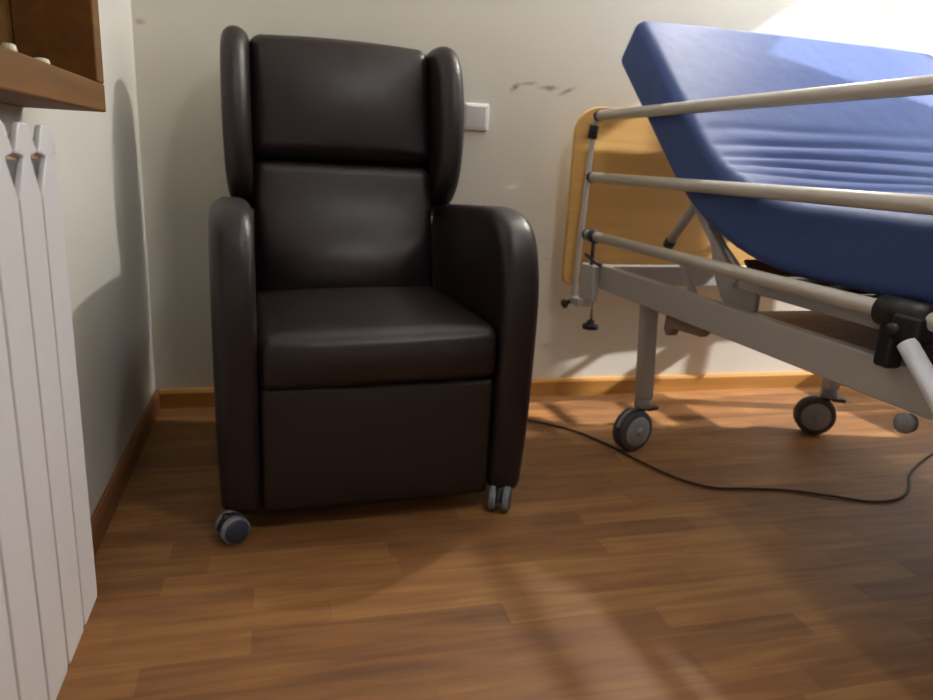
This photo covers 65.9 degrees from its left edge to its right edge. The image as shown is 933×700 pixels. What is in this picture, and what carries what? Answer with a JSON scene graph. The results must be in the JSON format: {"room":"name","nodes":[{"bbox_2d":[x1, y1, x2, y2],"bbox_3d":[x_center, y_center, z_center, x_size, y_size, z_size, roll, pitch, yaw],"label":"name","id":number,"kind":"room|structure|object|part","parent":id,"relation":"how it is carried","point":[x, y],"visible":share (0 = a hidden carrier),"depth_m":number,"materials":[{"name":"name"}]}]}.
{"room":"care facility","nodes":[
{"label":"care facility","id":0,"kind":"room"},
{"bbox_2d":[0,0,154,517],"bbox_3d":[-0.500,-0.514,0.163,0.100,2.500,3.900,-1,15,-15],"label":"wall","id":1,"kind":"structure","parent":0,"point":[96,160],"depth_m":1.69,"materials":[{"name":"paint"}]},
{"bbox_2d":[0,120,96,699],"bbox_3d":[-0.497,0.135,0.634,0.119,0.663,0.740,-1,15,-15],"label":"radiator","id":2,"kind":"object","parent":1,"relation":"attached to","point":[48,587],"visible":1,"depth_m":0.81,"materials":[{"name":"metal"}]},
{"bbox_2d":[0,0,105,111],"bbox_3d":[-0.501,-0.622,0.601,0.119,0.755,0.975,-1,15,-15],"label":"wall shelf","id":3,"kind":"object","parent":1,"relation":"attached to","point":[66,33],"depth_m":1.07,"materials":[{"name":"orange wood"}]},
{"bbox_3d":[-0.516,-0.339,0.812,0.016,0.013,0.016,-1,15,-15],"label":"bottle cap","id":4,"kind":"part","parent":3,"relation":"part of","materials":[{"name":"white plastic"}]},
{"bbox_3d":[-0.556,-0.621,0.587,0.007,0.755,0.975,-1,15,-15],"label":"panel","id":5,"kind":"part","parent":3,"relation":"part of","materials":[{"name":"orange wood"}]},
{"bbox_3d":[-0.546,-0.369,0.925,0.020,0.011,0.020,-1,15,-15],"label":"bottle cap","id":6,"kind":"part","parent":3,"relation":"part of","materials":[{"name":"white plastic"}]},
{"bbox_3d":[-0.613,-0.744,1.036,0.112,0.672,0.045,-1,15,-15],"label":"panel","id":7,"kind":"part","parent":3,"relation":"part of","materials":[{"name":"orange wood"}]},
{"bbox_2d":[90,389,159,557],"bbox_3d":[-0.507,0.659,0.494,0.014,0.064,3.886,-1,15,-15],"label":"baseboard","id":8,"kind":"structure","parent":1,"relation":"attached to","point":[105,509],"depth_m":1.75,"materials":[{"name":"brown wood"}]},
{"bbox_2d":[56,386,932,699],"bbox_3d":[0.959,0.715,0.891,3.250,0.100,4.100,-1,15,-15],"label":"floor","id":9,"kind":"structure","parent":0,"point":[606,574],"depth_m":1.48,"materials":[{"name":"laminate"}]},
{"bbox_2d":[208,25,538,544],"bbox_3d":[-0.288,-0.247,1.874,0.718,1.132,0.858,-2,16,-17],"label":"recliner armchair","id":10,"kind":"object","parent":9,"relation":"on","point":[366,348],"visible":1,"depth_m":1.70,"materials":[{"name":"black leather"}]},
{"bbox_3d":[-0.572,-0.048,1.786,0.092,0.664,0.712,-2,16,-17],"label":"armrest","id":11,"kind":"part","parent":10,"relation":"part of","materials":[{"name":"brown leather"}]},
{"bbox_2d":[250,34,429,166],"bbox_3d":[-0.356,-0.706,2.054,0.504,0.338,0.183,-2,16,-17],"label":"cushion","id":12,"kind":"object","parent":10,"relation":"on","point":[315,101],"depth_m":1.99,"materials":[{"name":"brown leather"}]},
{"bbox_2d":[253,161,432,292],"bbox_3d":[-0.343,-0.304,2.054,0.500,0.435,0.231,-2,16,-17],"label":"lumbar cushion","id":13,"kind":"object","parent":10,"relation":"on","point":[318,224],"depth_m":1.99,"materials":[{"name":"brown leather"}]},
{"bbox_3d":[-0.200,0.206,1.650,0.524,0.290,0.066,-2,16,-17],"label":"footrest panel","id":14,"kind":"part","parent":10,"relation":"part of","materials":[{"name":"brown leather"}]},
{"bbox_3d":[-0.255,-0.053,1.800,0.530,0.149,0.556,-2,16,-17],"label":"seat","id":15,"kind":"part","parent":10,"relation":"part of","materials":[{"name":"brown leather"}]},
{"bbox_3d":[0.014,-0.066,1.971,0.094,0.664,0.712,-2,16,-17],"label":"armrest","id":16,"kind":"part","parent":10,"relation":"part of","materials":[{"name":"brown leather"}]},
{"bbox_2d":[527,419,932,502],"bbox_3d":[1.075,0.320,2.193,2.027,0.008,0.617,1,15,-6],"label":"power cable","id":17,"kind":"object","parent":9,"relation":"on","point":[529,420],"visible":0.91,"depth_m":1.94,"materials":[{"name":"black rubber"}]},
{"bbox_2d":[561,75,932,450],"bbox_3d":[1.194,-0.094,1.627,1.250,1.111,2.048,-2,15,-17],"label":"hospital bed","id":18,"kind":"object","parent":9,"relation":"on","point":[633,232],"visible":0.62,"depth_m":1.79,"materials":[{"name":"grey metal"}]},
{"bbox_3d":[0.330,-0.154,2.397,0.034,0.032,0.030,-2,15,-17],"label":"clamp knob","id":19,"kind":"part","parent":18,"relation":"part of","materials":[{"name":"black plastic"}]},
{"bbox_3d":[0.404,-0.082,2.344,0.054,0.031,0.054,-2,15,-17],"label":"clamp knob","id":20,"kind":"part","parent":18,"relation":"part of","materials":[{"name":"black plastic"}]},
{"bbox_3d":[0.403,-0.309,2.304,0.013,0.078,0.013,-2,15,-17],"label":"pivot stem","id":21,"kind":"part","parent":18,"relation":"part of","materials":[{"name":"metal"}]},
{"bbox_3d":[0.530,0.002,2.119,0.059,0.292,0.042,-2,15,-17],"label":"leg","id":22,"kind":"part","parent":18,"relation":"part of","materials":[{"name":"grey metal"}]},
{"bbox_3d":[0.922,-0.513,2.526,1.226,0.575,0.018,-2,15,-17],"label":"headboard","id":23,"kind":"part","parent":18,"relation":"part of","materials":[{"name":"brown wood"}]},
{"bbox_3d":[0.592,-0.347,1.965,0.026,0.120,0.111,-2,15,-17],"label":"support arm","id":24,"kind":"part","parent":18,"relation":"part of","materials":[{"name":"grey metal"}]},
{"bbox_3d":[0.657,-0.165,1.786,0.015,0.204,0.209,-2,15,-17],"label":"hinge plate","id":25,"kind":"part","parent":18,"relation":"part of","materials":[{"name":"grey metal"}]},
{"bbox_2d":[622,21,932,303],"bbox_3d":[1.220,-0.449,1.527,1.090,0.613,1.808,-2,15,-17],"label":"mattress","id":26,"kind":"object","parent":18,"relation":"on","point":[878,145],"visible":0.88,"depth_m":1.86,"materials":[{"name":"blue fabric"}]},
{"bbox_3d":[1.195,-0.015,2.316,0.042,0.292,0.042,-2,15,-17],"label":"leg","id":27,"kind":"part","parent":18,"relation":"part of","materials":[{"name":"grey metal"}]},
{"bbox_3d":[0.725,-0.014,1.229,0.034,0.088,0.035,-2,15,-17],"label":"latch leg","id":28,"kind":"part","parent":18,"relation":"part of","materials":[{"name":"black plastic"}]},
{"bbox_2d":[131,0,932,390],"bbox_3d":[0.529,-1.059,2.427,3.250,2.500,0.100,-1,15,-15],"label":"wall","id":29,"kind":"structure","parent":0,"point":[538,66],"depth_m":2.33,"materials":[{"name":"paint"}]},
{"bbox_2d":[464,103,488,130],"bbox_3d":[0.033,-0.750,2.317,0.082,0.082,0.018,-1,15,-15],"label":"light switch","id":30,"kind":"object","parent":29,"relation":"attached to","point":[476,116],"visible":0.98,"depth_m":2.31,"materials":[{"name":"white plastic"}]},
{"bbox_2d":[159,371,842,408],"bbox_3d":[0.482,0.132,2.684,3.022,0.064,0.014,-1,15,-15],"label":"baseboard","id":31,"kind":"structure","parent":29,"relation":"attached to","point":[177,398],"depth_m":2.71,"materials":[{"name":"brown wood"}]}
]}

